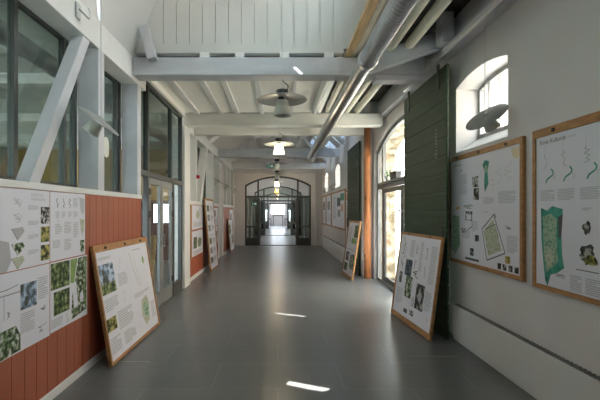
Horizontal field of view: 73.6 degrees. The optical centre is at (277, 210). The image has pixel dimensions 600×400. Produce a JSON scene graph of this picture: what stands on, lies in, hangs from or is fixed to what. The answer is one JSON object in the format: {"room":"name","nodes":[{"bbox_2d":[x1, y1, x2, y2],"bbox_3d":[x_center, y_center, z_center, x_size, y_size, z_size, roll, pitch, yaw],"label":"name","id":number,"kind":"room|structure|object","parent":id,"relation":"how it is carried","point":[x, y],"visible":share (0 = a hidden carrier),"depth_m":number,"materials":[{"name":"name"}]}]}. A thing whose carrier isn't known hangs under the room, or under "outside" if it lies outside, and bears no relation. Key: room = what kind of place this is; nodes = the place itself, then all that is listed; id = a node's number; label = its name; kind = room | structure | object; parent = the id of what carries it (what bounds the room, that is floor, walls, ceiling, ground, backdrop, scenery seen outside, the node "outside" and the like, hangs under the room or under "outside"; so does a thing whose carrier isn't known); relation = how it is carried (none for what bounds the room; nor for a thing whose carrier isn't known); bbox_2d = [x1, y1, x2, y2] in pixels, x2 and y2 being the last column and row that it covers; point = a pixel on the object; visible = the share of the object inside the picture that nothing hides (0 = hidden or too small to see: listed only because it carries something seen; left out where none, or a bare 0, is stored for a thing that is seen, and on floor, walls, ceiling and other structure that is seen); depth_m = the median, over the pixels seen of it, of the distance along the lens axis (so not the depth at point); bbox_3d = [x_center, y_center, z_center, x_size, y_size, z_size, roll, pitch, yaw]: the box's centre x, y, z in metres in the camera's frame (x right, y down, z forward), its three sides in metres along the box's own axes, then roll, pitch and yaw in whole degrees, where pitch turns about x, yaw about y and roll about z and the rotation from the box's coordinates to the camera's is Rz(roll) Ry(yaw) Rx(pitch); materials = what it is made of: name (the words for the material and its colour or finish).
{"room":"exhibition hallway","nodes":[
{"label":"exhibition hallway","id":0,"kind":"room"},
{"bbox_2d":[0,147,6,175],"bbox_3d":[-8.850,-0.200,7.850,0.300,3.600,24.300,0,0,0],"label":"wall","id":1,"kind":"structure","parent":0,"point":[3,151],"depth_m":12.68,"materials":[{"name":"paint"}]},
{"bbox_2d":[0,187,140,399],"bbox_3d":[-1.980,0.715,0.820,0.100,1.770,9.640,0,0,0],"label":"wall","id":2,"kind":"structure","parent":0,"point":[34,371],"depth_m":3.87,"materials":[{"name":"red paint"}]},
{"bbox_2d":[0,263,49,361],"bbox_3d":[-1.927,0.746,2.737,0.002,0.608,1.275,0,0,0],"label":"poster","id":3,"kind":"object","parent":2,"relation":"attached to","point":[25,293],"visible":1,"depth_m":3.03,"materials":[{"name":"paper"}]},
{"bbox_2d":[0,187,49,273],"bbox_3d":[-1.927,0.135,2.737,0.004,0.600,1.275,0,0,0],"label":"poster","id":4,"kind":"object","parent":2,"relation":"attached to","point":[24,213],"visible":1,"depth_m":3.03,"materials":[{"name":"paper"}]},
{"bbox_2d":[0,0,76,186],"bbox_3d":[-2.190,-1.002,3.010,0.060,1.555,2.580,0,0,0],"label":"window","id":5,"kind":"structure","parent":2,"relation":"in","point":[13,6],"depth_m":3.32,"materials":[{"name":"metal"}]},
{"bbox_2d":[50,192,84,261],"bbox_3d":[-1.927,0.133,3.690,0.003,0.595,0.610,0,0,0],"label":"poster","id":6,"kind":"object","parent":2,"relation":"attached to","point":[67,210],"visible":1,"depth_m":3.65,"materials":[{"name":"paper"}]},
{"bbox_2d":[50,255,86,333],"bbox_3d":[-1.928,0.740,3.712,0.002,0.600,0.655,0,0,0],"label":"poster","id":7,"kind":"object","parent":2,"relation":"attached to","point":[68,277],"visible":1,"depth_m":3.66,"materials":[{"name":"paper"}]},
{"bbox_2d":[0,179,141,198],"bbox_3d":[-2.049,-0.198,0.820,0.262,0.055,9.640,0,0,0],"label":"trim","id":8,"kind":"structure","parent":2,"relation":"on","point":[3,182],"depth_m":3.51,"materials":[{"name":"white paint"}]},
{"bbox_2d":[16,36,89,182],"bbox_3d":[-2.000,-0.986,3.625,0.120,1.528,1.005,0,0,0],"label":"diagonal brace","id":9,"kind":"object","parent":8,"relation":"on","point":[32,168],"visible":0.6,"depth_m":3.50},
{"bbox_2d":[78,48,103,190],"bbox_3d":[-2.040,-0.988,4.375,0.220,1.525,0.150,0,0,0],"label":"timber post","id":10,"kind":"object","parent":8,"relation":"on","point":[91,73],"visible":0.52,"depth_m":4.30,"materials":[{"name":"wood"}]},
{"bbox_2d":[122,84,140,194],"bbox_3d":[-2.040,-0.988,5.570,0.220,1.525,0.140,0,0,0],"label":"timber post","id":11,"kind":"object","parent":8,"relation":"on","point":[131,93],"visible":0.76,"depth_m":5.50,"materials":[{"name":"wood"}]},
{"bbox_2d":[40,347,106,399],"bbox_3d":[-1.920,1.562,0.820,0.020,0.075,9.640,0,0,0],"label":"baseboard","id":12,"kind":"structure","parent":2,"relation":"attached to","point":[58,389],"depth_m":3.74,"materials":[{"name":"white paint"}]},
{"bbox_2d":[104,70,120,192],"bbox_3d":[-2.190,-1.002,4.975,0.060,1.555,1.050,0,0,0],"label":"window","id":13,"kind":"structure","parent":2,"relation":"in","point":[116,86],"depth_m":5.36,"materials":[{"name":"metal"}]},
{"bbox_2d":[104,137,108,156],"bbox_3d":[-2.182,-0.810,5.080,0.003,0.260,0.170,0,0,0],"label":"window sticker","id":14,"kind":"object","parent":13,"relation":"attached to","point":[106,141],"visible":0.76,"depth_m":5.08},
{"bbox_2d":[141,81,181,306],"bbox_3d":[-1.986,-0.175,6.920,0.109,3.550,2.560,0,0,0],"label":"door","id":15,"kind":"structure","parent":2,"relation":"in","point":[149,178],"depth_m":6.90,"materials":[{"name":"metal"}]},
{"bbox_2d":[141,81,184,115],"bbox_3d":[-2.080,-2.010,6.952,0.320,0.100,2.595,0,0,0],"label":"wall plate","id":16,"kind":"object","parent":2,"relation":"attached to","point":[155,84],"depth_m":7.09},
{"bbox_3d":[-2.190,-1.002,-1.225,0.060,1.555,5.550,0,0,0],"label":"window","id":17,"kind":"structure","parent":2,"relation":"in","visible":0},
{"bbox_2d":[18,0,145,90],"bbox_3d":[-2.050,-1.901,0.925,0.240,0.299,9.850,0,0,0],"label":"wall plate","id":18,"kind":"object","parent":17,"relation":"on","point":[59,15],"visible":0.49,"depth_m":4.09,"materials":[{"name":"white paint"}]},
{"bbox_2d":[75,1,89,19],"bbox_3d":[-1.881,-1.950,3.920,0.097,0.200,0.250,0,0,0],"label":"wall hook","id":19,"kind":"object","parent":18,"relation":"attached to","point":[78,11],"visible":1,"depth_m":3.84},
{"bbox_2d":[77,106,118,137],"bbox_3d":[-1.657,-1.689,3.700,0.336,2.021,0.423,0,0,0],"label":"lamp","id":20,"kind":"object","parent":19,"relation":"hanging from","point":[94,126],"visible":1,"depth_m":3.64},
{"bbox_2d":[133,57,424,80],"bbox_3d":[0.011,-1.920,5.425,3.879,0.240,0.250,0,0,0],"label":"tie beam","id":21,"kind":"structure","parent":18,"relation":"attached to","point":[164,68],"depth_m":5.30,"materials":[{"name":"wood"}]},
{"bbox_2d":[139,25,157,61],"bbox_3d":[-1.692,-2.190,5.235,0.210,0.445,0.120,0,0,0],"label":"strut","id":22,"kind":"object","parent":21,"relation":"attached to","point":[145,31],"visible":1,"depth_m":5.17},
{"bbox_2d":[317,56,342,112],"bbox_3d":[0.860,-2.209,6.975,0.080,0.298,2.830,0,0,0],"label":"joist","id":23,"kind":"object","parent":21,"relation":"on","point":[330,84],"visible":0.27,"depth_m":7.07,"materials":[{"name":"white paint"}]},
{"bbox_2d":[326,0,385,112],"bbox_3d":[1.030,-2.120,2.245,0.060,0.120,12.290,0,0,0],"label":"plank","id":24,"kind":"object","parent":21,"relation":"on","point":[380,4],"visible":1,"depth_m":4.86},
{"bbox_2d":[344,0,378,56],"bbox_3d":[0.936,-2.071,0.745,0.087,0.058,9.290,0,0,0],"label":"joist","id":25,"kind":"object","parent":21,"relation":"on","point":[370,6],"visible":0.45,"depth_m":4.43,"materials":[{"name":"brown wood"}]},
{"bbox_2d":[307,0,417,159],"bbox_3d":[0.995,-1.675,6.718,0.224,0.224,11.396,0,0,0],"label":"ventilation duct","id":26,"kind":"object","parent":21,"relation":"hanging from","point":[395,12],"visible":1,"depth_m":4.17,"materials":[{"name":"metal"}]},
{"bbox_2d":[344,0,429,112],"bbox_3d":[1.440,-2.115,2.245,0.140,0.140,12.290,0,0,0],"label":"ceiling pipe","id":27,"kind":"object","parent":21,"relation":"on","point":[420,5],"visible":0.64,"depth_m":4.64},
{"bbox_2d":[373,75,424,83],"bbox_3d":[1.625,-1.770,5.405,0.650,0.060,0.190,0,0,0],"label":"board","id":28,"kind":"object","parent":21,"relation":"attached to","point":[378,79],"visible":1,"depth_m":5.31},
{"bbox_2d":[354,0,451,112],"bbox_3d":[1.665,-2.110,2.245,0.130,0.130,12.290,0,0,0],"label":"ceiling pipe","id":29,"kind":"object","parent":21,"relation":"on","point":[439,6],"visible":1,"depth_m":4.60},
{"bbox_2d":[369,32,442,74],"bbox_3d":[1.653,-2.035,5.117,1.063,0.476,0.120,0,0,13],"label":"knee brace","id":30,"kind":"object","parent":21,"relation":"attached to","point":[426,45],"visible":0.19,"depth_m":5.07,"materials":[{"name":"wood"}]},
{"bbox_2d":[0,0,177,148],"bbox_3d":[-5.590,-2.050,7.850,6.820,0.100,24.300,0,0,0],"label":"ceiling","id":31,"kind":"structure","parent":0,"point":[30,100],"depth_m":6.99,"materials":[{"name":"paint"}]},
{"bbox_2d":[0,73,111,87],"bbox_3d":[-5.575,-1.925,5.900,6.250,0.150,0.200,0,0,0],"label":"ceiling beam","id":32,"kind":"structure","parent":31,"relation":"attached to","point":[25,80],"depth_m":5.80,"materials":[{"name":"white paint"}]},
{"bbox_2d":[0,19,197,159],"bbox_3d":[-2.680,-1.720,4.500,0.217,0.217,16.800,0,0,0],"label":"ventilation duct","id":33,"kind":"object","parent":32,"relation":"hanging from","point":[29,51],"visible":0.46,"depth_m":4.41,"materials":[{"name":"metal"}]},
{"bbox_2d":[0,113,160,122],"bbox_3d":[-5.575,-1.925,8.300,6.250,0.150,0.200,0,0,0],"label":"ceiling beam","id":34,"kind":"structure","parent":31,"relation":"attached to","point":[22,117],"depth_m":8.20,"materials":[{"name":"white paint"}]},
{"bbox_2d":[0,136,160,141],"bbox_3d":[-5.575,-1.925,10.700,6.250,0.150,0.200,0,0,0],"label":"ceiling beam","id":35,"kind":"structure","parent":31,"relation":"attached to","point":[2,138],"depth_m":10.60,"materials":[{"name":"white paint"}]},
{"bbox_2d":[18,149,203,259],"bbox_3d":[-5.500,-0.200,13.100,6.400,3.600,0.200,0,0,0],"label":"wall","id":36,"kind":"structure","parent":0,"point":[157,157],"depth_m":13.00,"materials":[{"name":"paint"}]},
{"bbox_2d":[79,0,199,56],"bbox_3d":[-1.415,-3.556,2.330,1.270,3.008,12.660,0,0,0],"label":"ceiling","id":37,"kind":"structure","parent":0,"point":[123,19],"depth_m":4.87,"materials":[{"name":"paint"}]},
{"bbox_2d":[190,161,234,277],"bbox_3d":[-2.150,-0.350,13.626,0.300,3.900,9.748,0,0,0],"label":"wall","id":38,"kind":"structure","parent":0,"point":[201,260],"depth_m":13.91,"materials":[{"name":"red paint"}]},
{"bbox_2d":[190,205,191,258],"bbox_3d":[-1.985,0.480,9.120,0.030,1.240,0.080,0,0,0],"label":"batten","id":39,"kind":"object","parent":38,"relation":"attached to","point":[190,205],"visible":0.86,"depth_m":9.10,"materials":[{"name":"brown wood"}]},
{"bbox_2d":[192,229,202,256],"bbox_3d":[-1.998,0.780,9.960,0.002,0.600,1.320,0,0,0],"label":"poster","id":40,"kind":"object","parent":38,"relation":"attached to","point":[197,236],"visible":1,"depth_m":9.93,"materials":[{"name":"paper"}]},
{"bbox_2d":[192,205,202,229],"bbox_3d":[-1.998,0.152,9.960,0.002,0.575,1.320,0,0,0],"label":"poster","id":41,"kind":"object","parent":38,"relation":"attached to","point":[197,211],"visible":1,"depth_m":9.92,"materials":[{"name":"paper"}]},
{"bbox_2d":[197,146,205,201],"bbox_3d":[-2.250,-1.010,11.050,0.060,1.540,4.500,0,0,0],"label":"window","id":42,"kind":"structure","parent":38,"relation":"in","point":[198,148],"depth_m":12.28,"materials":[{"name":"metal"}]},
{"bbox_2d":[176,117,234,171],"bbox_3d":[-2.120,-1.920,13.625,0.240,0.280,9.730,0,0,0],"label":"wall plate","id":43,"kind":"object","parent":42,"relation":"on","point":[202,141],"visible":0.27,"depth_m":11.35,"materials":[{"name":"white paint"}]},
{"bbox_2d":[194,128,363,135],"bbox_3d":[0.025,-1.900,9.550,4.030,0.200,0.200,0,0,0],"label":"tie beam","id":44,"kind":"structure","parent":43,"relation":"attached to","point":[197,131],"depth_m":9.45,"materials":[{"name":"beige paint"}]},
{"bbox_2d":[190,200,217,205],"bbox_3d":[-2.118,-0.195,11.050,0.265,0.090,4.597,0,0,0],"label":"trim","id":45,"kind":"structure","parent":38,"relation":"on","point":[191,202],"depth_m":9.86,"materials":[{"name":"white paint"}]},
{"bbox_2d":[190,138,196,200],"bbox_3d":[-2.100,-1.010,9.830,0.200,1.540,0.160,0,0,0],"label":"timber post","id":46,"kind":"object","parent":45,"relation":"on","point":[193,141],"visible":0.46,"depth_m":9.75,"materials":[{"name":"white paint"}]},
{"bbox_2d":[197,147,207,201],"bbox_3d":[-2.095,-1.010,10.900,0.170,1.540,1.195,0,0,0],"label":"diagonal brace","id":47,"kind":"object","parent":45,"relation":"on","point":[201,170],"visible":0.74,"depth_m":10.82,"materials":[{"name":"white paint"}]},
{"bbox_2d":[206,153,212,198],"bbox_3d":[-2.100,-1.010,12.280,0.200,1.540,0.160,0,0,0],"label":"timber post","id":48,"kind":"object","parent":45,"relation":"on","point":[209,165],"visible":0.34,"depth_m":12.20,"materials":[{"name":"white paint"}]},
{"bbox_3d":[-2.117,-0.195,16.175,0.265,0.090,3.449,0,0,0],"label":"trim","id":49,"kind":"structure","parent":38,"relation":"on","visible":0},
{"bbox_2d":[223,165,226,204],"bbox_3d":[-2.100,-1.010,15.580,0.200,1.540,0.160,0,0,0],"label":"timber post","id":50,"kind":"object","parent":49,"relation":"on","point":[224,166],"visible":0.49,"depth_m":15.50,"materials":[{"name":"white paint"}]},
{"bbox_2d":[227,168,230,204],"bbox_3d":[-2.100,-1.010,16.780,0.200,1.540,0.160,0,0,0],"label":"timber post","id":51,"kind":"object","parent":49,"relation":"on","point":[228,169],"visible":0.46,"depth_m":16.70,"materials":[{"name":"white paint"}]},
{"bbox_2d":[182,116,249,162],"bbox_3d":[-1.790,-2.521,13.580,1.020,0.918,9.840,0,0,0],"label":"ceiling","id":52,"kind":"structure","parent":0,"point":[223,142],"depth_m":14.58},
{"bbox_2d":[157,81,321,112],"bbox_3d":[-0.700,-2.092,6.975,3.000,0.055,2.840,0,0,0],"label":"ceiling","id":53,"kind":"structure","parent":0,"point":[244,93],"depth_m":7.03,"materials":[{"name":"wood"}]},
{"bbox_2d":[167,81,199,113],"bbox_3d":[-1.680,-2.042,6.965,0.100,0.044,2.810,0,0,0],"label":"batten","id":54,"kind":"object","parent":53,"relation":"attached to","point":[175,86],"visible":0.56,"depth_m":7.06,"materials":[{"name":"white paint"}]},
{"bbox_2d":[199,81,222,113],"bbox_3d":[-1.195,-2.042,6.965,0.090,0.044,2.810,0,0,0],"label":"batten","id":55,"kind":"object","parent":53,"relation":"attached to","point":[203,84],"visible":0.56,"depth_m":7.06,"materials":[{"name":"white paint"}]},
{"bbox_2d":[220,81,238,113],"bbox_3d":[-0.855,-2.042,6.965,0.090,0.044,2.810,0,0,0],"label":"batten","id":56,"kind":"object","parent":53,"relation":"attached to","point":[225,85],"visible":0.56,"depth_m":7.06,"materials":[{"name":"white paint"}]},
{"bbox_2d":[254,81,263,113],"bbox_3d":[-0.330,-2.042,6.965,0.080,0.044,2.810,0,0,0],"label":"batten","id":57,"kind":"object","parent":53,"relation":"attached to","point":[257,83],"visible":0.56,"depth_m":6.88,"materials":[{"name":"white paint"}]},
{"bbox_2d":[264,133,293,154],"bbox_3d":[0.020,-1.603,8.000,0.604,0.915,0.604,0,0,0],"label":"pendant lamp","id":58,"kind":"object","parent":53,"relation":"hanging from","point":[278,143],"visible":0.98,"depth_m":7.95,"materials":[{"name":"white metal"}]},
{"bbox_2d":[312,81,328,113],"bbox_3d":[0.745,-2.040,6.880,0.110,0.110,2.640,0,0,0],"label":"joist","id":59,"kind":"object","parent":53,"relation":"attached to","point":[323,86],"visible":0.6,"depth_m":6.96,"materials":[{"name":"white paint"}]},
{"bbox_2d":[135,0,367,55],"bbox_3d":[-0.376,-3.565,5.447,3.249,2.870,0.105,0,0,0],"label":"wall","id":60,"kind":"structure","parent":0,"point":[177,27],"depth_m":5.40,"materials":[{"name":"paint"}]},
{"bbox_2d":[245,136,308,147],"bbox_3d":[-0.050,-2.940,13.580,2.500,0.080,9.840,0,0,0],"label":"ceiling","id":61,"kind":"structure","parent":0,"point":[260,140],"depth_m":16.45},
{"bbox_2d":[266,155,287,170],"bbox_3d":[-0.030,-2.022,11.200,0.604,1.755,0.604,0,0,0],"label":"pendant lamp","id":62,"kind":"object","parent":61,"relation":"hanging from","point":[276,163],"visible":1,"depth_m":11.14,"materials":[{"name":"grey metal"}]},
{"bbox_2d":[248,179,307,235],"bbox_3d":[0.000,-0.250,26.100,3.900,3.700,0.200,0,0,0],"label":"wall","id":63,"kind":"structure","parent":0,"point":[252,188],"depth_m":26.00,"materials":[{"name":"white paint"}]},
{"bbox_2d":[255,186,300,235],"bbox_3d":[0.000,-0.010,26.530,3.060,3.220,0.960,0,0,0],"label":"door","id":64,"kind":"structure","parent":63,"relation":"in","point":[263,232],"depth_m":26.05,"materials":[{"name":"metal"}]},
{"bbox_2d":[262,194,293,224],"bbox_3d":[0.000,-0.250,45.150,4.600,3.700,0.300,0,0,0],"label":"wall","id":65,"kind":"structure","parent":0,"point":[277,219],"depth_m":45.00,"materials":[{"name":"white paint"}]},
{"bbox_2d":[256,188,299,228],"bbox_3d":[0.000,-0.250,36.100,3.900,3.700,0.200,0,0,0],"label":"wall","id":66,"kind":"structure","parent":0,"point":[284,190],"depth_m":36.00,"materials":[{"name":"white paint"}]},
{"bbox_2d":[261,193,294,228],"bbox_3d":[0.000,-0.010,36.530,3.060,3.220,0.960,0,0,0],"label":"door","id":67,"kind":"structure","parent":66,"relation":"in","point":[267,203],"depth_m":36.05,"materials":[{"name":"metal"}]},
{"bbox_2d":[235,148,321,245],"bbox_3d":[0.100,-0.700,18.625,4.800,4.600,0.250,0,0,0],"label":"wall","id":68,"kind":"structure","parent":0,"point":[241,180],"depth_m":18.50,"materials":[{"name":"white paint"}]},
{"bbox_2d":[235,172,314,173],"bbox_3d":[-0.140,-1.760,18.470,3.680,0.059,0.059,0,0,0],"label":"conduit","id":69,"kind":"object","parent":68,"relation":"attached to","point":[235,172],"visible":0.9,"depth_m":18.44,"materials":[{"name":"white paint"}]},
{"bbox_2d":[245,176,310,245],"bbox_3d":[0.000,-0.010,19.030,3.060,3.220,0.960,0,0,0],"label":"door","id":70,"kind":"structure","parent":68,"relation":"in","point":[250,241],"depth_m":18.55,"materials":[{"name":"metal"}]},
{"bbox_2d":[299,198,308,244],"bbox_3d":[1.210,0.490,18.600,0.500,2.220,0.040,0,0,0],"label":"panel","id":71,"kind":"object","parent":70,"relation":"attached to","point":[302,241],"depth_m":18.58,"materials":[{"name":"glass"}]},
{"bbox_2d":[315,161,316,245],"bbox_3d":[1.750,-0.350,18.470,0.059,3.900,0.059,0,0,0],"label":"conduit","id":72,"kind":"object","parent":68,"relation":"attached to","point":[315,161],"visible":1,"depth_m":18.45,"materials":[{"name":"white paint"}]},
{"bbox_2d":[211,56,377,112],"bbox_3d":[0.000,-3.530,8.640,4.400,2.940,0.040,0,0,0],"label":"wall","id":73,"kind":"structure","parent":0,"point":[371,106],"depth_m":8.62,"materials":[{"name":"paint"}]},
{"bbox_2d":[53,225,536,399],"bbox_3d":[-3.125,1.660,20.950,11.750,0.120,50.500,0,0,0],"label":"floor","id":74,"kind":"structure","parent":0,"point":[268,322],"depth_m":4.69,"materials":[{"name":"concrete"}]},
{"bbox_2d":[90,237,159,366],"bbox_3d":[-1.795,0.979,4.871,0.234,1.238,1.580,0,0,1],"label":"poster board","id":75,"kind":"object","parent":74,"relation":"on","point":[124,282],"visible":1,"depth_m":4.65,"materials":[{"name":"paper"}]},
{"bbox_2d":[151,235,156,274],"bbox_3d":[-2.180,1.010,6.810,0.120,1.180,0.380,0,0,0],"label":"plywood board","id":76,"kind":"object","parent":74,"relation":"on","point":[154,237],"visible":0.29,"depth_m":6.88,"materials":[{"name":"brown wood"}]},
{"bbox_2d":[172,125,189,288],"bbox_3d":[-2.070,-0.090,8.500,0.300,3.380,0.500,0,0,0],"label":"timber post","id":77,"kind":"object","parent":74,"relation":"on","point":[185,130],"visible":0.64,"depth_m":8.25,"materials":[{"name":"white paint"}]},
{"bbox_2d":[183,113,382,127],"bbox_3d":[0.100,-1.927,8.525,4.200,0.255,0.250,0,0,0],"label":"tie beam","id":78,"kind":"structure","parent":77,"relation":"on","point":[191,120],"depth_m":8.40,"materials":[{"name":"beige paint"}]},
{"bbox_2d":[204,198,218,271],"bbox_3d":[-1.839,0.632,11.082,0.200,1.931,1.160,0,0,1],"label":"poster board","id":79,"kind":"object","parent":74,"relation":"on","point":[208,203],"visible":1,"depth_m":10.99,"materials":[{"name":"paper"}]},
{"bbox_2d":[213,158,218,256],"bbox_3d":[-2.095,-0.090,13.400,0.250,3.380,0.100,0,0,0],"label":"timber post","id":80,"kind":"object","parent":74,"relation":"on","point":[215,160],"visible":0.49,"depth_m":13.35,"materials":[{"name":"white paint"}]},
{"bbox_2d":[220,161,222,255],"bbox_3d":[-2.095,-0.090,14.400,0.250,3.380,0.100,0,0,0],"label":"timber post","id":81,"kind":"object","parent":74,"relation":"on","point":[220,161],"visible":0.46,"depth_m":14.35,"materials":[{"name":"white paint"}]},
{"bbox_2d":[227,218,234,251],"bbox_3d":[-1.892,0.953,16.125,0.145,1.291,1.250,0,0,0],"label":"poster board","id":82,"kind":"object","parent":74,"relation":"on","point":[229,221],"visible":1,"depth_m":16.01,"materials":[{"name":"paper"}]},
{"bbox_2d":[323,236,344,262],"bbox_3d":[2.004,1.340,14.600,0.090,0.520,6.000,0,0,0],"label":"wall panel","id":83,"kind":"object","parent":74,"relation":"on","point":[337,250],"visible":0.91,"depth_m":13.87,"materials":[{"name":"paint"}]},
{"bbox_2d":[342,220,361,280],"bbox_3d":[1.770,0.916,9.689,0.234,1.362,1.131,0,0,-3],"label":"poster board","id":84,"kind":"object","parent":74,"relation":"on","point":[354,227],"visible":1,"depth_m":9.60,"materials":[{"name":"paper"}]},
{"bbox_2d":[364,128,370,278],"bbox_3d":[2.129,-0.195,9.512,0.173,3.590,0.183,0,0,0],"label":"log post","id":85,"kind":"object","parent":74,"relation":"on","point":[367,131],"visible":0.87,"depth_m":9.45,"materials":[{"name":"wood"}]},
{"bbox_2d":[391,231,444,340],"bbox_3d":[1.909,0.959,5.589,0.205,1.277,1.373,0,0,-4],"label":"poster board","id":86,"kind":"object","parent":74,"relation":"on","point":[420,256],"visible":1,"depth_m":5.44,"materials":[{"name":"paper"}]},
{"bbox_2d":[451,303,599,399],"bbox_3d":[2.229,1.380,2.025,0.100,0.440,6.050,0,0,0],"label":"base panel","id":87,"kind":"object","parent":74,"relation":"on","point":[542,373],"visible":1,"depth_m":3.55,"materials":[{"name":"metal"}]},
{"bbox_2d":[304,128,371,162],"bbox_3d":[1.800,-2.458,13.580,1.220,1.075,9.840,0,0,0],"label":"ceiling","id":88,"kind":"structure","parent":0,"point":[332,140],"depth_m":15.29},
{"bbox_2d":[322,130,371,275],"bbox_3d":[2.275,-0.350,14.150,0.450,3.900,8.700,0,0,0],"label":"wall","id":89,"kind":"structure","parent":0,"point":[335,171],"depth_m":12.71,"materials":[{"name":"white paint"}]},
{"bbox_2d":[218,149,338,157],"bbox_3d":[0.025,-1.940,13.425,4.030,0.280,0.250,0,0,0],"label":"tie beam","id":90,"kind":"structure","parent":89,"relation":"attached to","point":[222,153],"depth_m":13.30,"materials":[{"name":"wood"}]},
{"bbox_2d":[231,163,325,168],"bbox_3d":[0.025,-1.940,17.225,4.030,0.240,0.250,0,0,0],"label":"tie beam","id":91,"kind":"structure","parent":89,"relation":"attached to","point":[233,165],"depth_m":17.10,"materials":[{"name":"white paint"}]},
{"bbox_2d":[322,195,325,224],"bbox_3d":[2.023,-0.040,17.575,0.050,1.280,1.450,0,0,0],"label":"poster board","id":92,"kind":"object","parent":89,"relation":"attached to","point":[324,196],"visible":0.93,"depth_m":17.42,"materials":[{"name":"paper"}]},
{"bbox_2d":[326,193,330,226],"bbox_3d":[2.023,-0.040,15.975,0.050,1.280,1.550,0,0,0],"label":"poster board","id":93,"kind":"object","parent":89,"relation":"attached to","point":[328,196],"visible":0.79,"depth_m":16.03,"materials":[{"name":"paper"}]},
{"bbox_2d":[331,188,345,230],"bbox_3d":[2.023,-0.040,13.575,0.050,1.280,3.050,0,0,0],"label":"poster board","id":94,"kind":"object","parent":89,"relation":"attached to","point":[338,197],"visible":0.9,"depth_m":13.39,"materials":[{"name":"paper"}]},
{"bbox_2d":[345,191,347,244],"bbox_3d":[2.023,0.230,11.765,0.050,1.660,0.430,0,0,0],"label":"poster board","id":95,"kind":"object","parent":89,"relation":"attached to","point":[346,197],"visible":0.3,"depth_m":11.94,"materials":[{"name":"paper"}]},
{"bbox_2d":[347,141,360,275],"bbox_3d":[2.008,-0.066,10.615,0.083,3.320,1.670,0,0,-1],"label":"shutter","id":96,"kind":"object","parent":89,"relation":"attached to","point":[354,153],"visible":0.81,"depth_m":10.25,"materials":[{"name":"wood"}]},
{"bbox_2d":[329,0,470,100],"bbox_3d":[1.925,-2.390,2.330,1.650,0.060,12.660,0,0,0],"label":"deck","id":97,"kind":"object","parent":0,"point":[456,6],"visible":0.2,"depth_m":5.12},
{"bbox_2d":[331,0,388,109],"bbox_3d":[1.185,-2.229,2.245,0.130,0.258,12.290,0,0,0],"label":"plank","id":98,"kind":"object","parent":97,"relation":"attached to","point":[386,2],"visible":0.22,"depth_m":4.95,"materials":[{"name":"grey wood"}]},
{"bbox_2d":[436,11,453,47],"bbox_3d":[2.010,-2.180,4.820,0.140,0.360,0.200,0,0,0],"label":"stub","id":99,"kind":"object","parent":97,"relation":"attached to","point":[445,21],"visible":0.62,"depth_m":4.72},
{"bbox_2d":[372,0,599,375],"bbox_3d":[2.505,-0.400,2.875,0.450,4.000,13.750,0,0,0],"label":"wall","id":100,"kind":"structure","parent":0,"point":[550,49],"depth_m":3.64,"materials":[{"name":"white paint"}]},
{"bbox_2d":[374,109,404,290],"bbox_3d":[2.320,-0.130,7.500,0.180,3.460,3.960,0,0,0],"label":"door","id":101,"kind":"structure","parent":100,"relation":"in","point":[397,184],"depth_m":8.79,"materials":[{"name":"grey paint"}]},
{"bbox_2d":[381,122,404,279],"bbox_3d":[2.585,-0.080,7.500,0.330,3.400,3.800,0,0,0],"label":"window","id":102,"kind":"structure","parent":100,"relation":"attached to","point":[397,137],"depth_m":9.37,"materials":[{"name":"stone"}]},
{"bbox_2d":[404,63,448,339],"bbox_3d":[2.099,-0.153,5.785,0.083,3.495,1.670,0,0,0],"label":"sliding door","id":103,"kind":"structure","parent":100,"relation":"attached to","point":[426,110],"depth_m":5.47,"materials":[{"name":"wood"}]},
{"bbox_2d":[378,0,516,117],"bbox_3d":[2.212,-2.175,2.850,0.134,0.350,13.700,0,0,0],"label":"wall plate","id":104,"kind":"object","parent":100,"relation":"attached to","point":[395,95],"visible":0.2,"depth_m":4.81,"materials":[{"name":"wood"}]},
{"bbox_2d":[403,0,502,91],"bbox_3d":[2.087,-1.980,2.500,0.114,0.090,8.000,0,0,0],"label":"rail","id":105,"kind":"object","parent":104,"relation":"attached to","point":[493,4],"visible":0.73,"depth_m":4.41,"materials":[{"name":"metal"}]},
{"bbox_2d":[466,103,508,131],"bbox_3d":[2.087,-1.395,4.003,0.336,1.209,0.407,0,0,0],"label":"lamp","id":106,"kind":"object","parent":105,"relation":"hanging from","point":[488,118],"visible":0.98,"depth_m":3.96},
{"bbox_2d":[448,136,525,281],"bbox_3d":[2.253,-0.020,4.470,0.050,1.340,1.600,0,0,0],"label":"poster board","id":107,"kind":"object","parent":100,"relation":"attached to","point":[487,191],"visible":0.98,"depth_m":4.24,"materials":[{"name":"paper"}]},
{"bbox_2d":[478,64,507,138],"bbox_3d":[2.590,-1.278,4.545,0.060,0.725,1.150,0,0,0],"label":"window","id":108,"kind":"structure","parent":100,"relation":"in","point":[497,75],"depth_m":4.88,"materials":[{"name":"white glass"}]},
{"bbox_2d":[532,111,599,305],"bbox_3d":[2.253,-0.018,2.715,0.050,1.365,1.630,0,0,0],"label":"poster board","id":109,"kind":"object","parent":100,"relation":"attached to","point":[565,155],"visible":1,"depth_m":3.10,"materials":[{"name":"paper"}]},
{"bbox_3d":[0.325,-5.050,2.180,2.550,0.100,12.960,0,0,0],"label":"ceiling","id":110,"kind":"structure","parent":0,"visible":0},
{"bbox_2d":[257,80,306,117],"bbox_3d":[0.050,-3.070,4.800,0.604,3.860,0.604,0,0,0],"label":"pendant lamp","id":111,"kind":"object","parent":110,"relation":"hanging from","point":[281,100],"visible":1,"depth_m":4.75,"materials":[{"name":"grey metal"}]},
{"label":"outside","id":112,"kind":"structure","parent":0,"visible":0},
{"bbox_2d":[395,221,400,275],"bbox_3d":[21.370,1.800,28.000,37.260,0.200,84.000,0,0,0],"label":"ground","id":113,"kind":"structure","parent":112,"point":[397,223],"depth_m":23.86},
{"bbox_2d":[491,74,507,126],"bbox_3d":[9.300,-2.850,5.500,0.600,9.100,39.000,0,0,0],"label":"facade","id":114,"kind":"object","parent":113,"relation":"on","point":[504,81],"visible":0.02,"depth_m":16.04,"materials":[{"name":"brick"}]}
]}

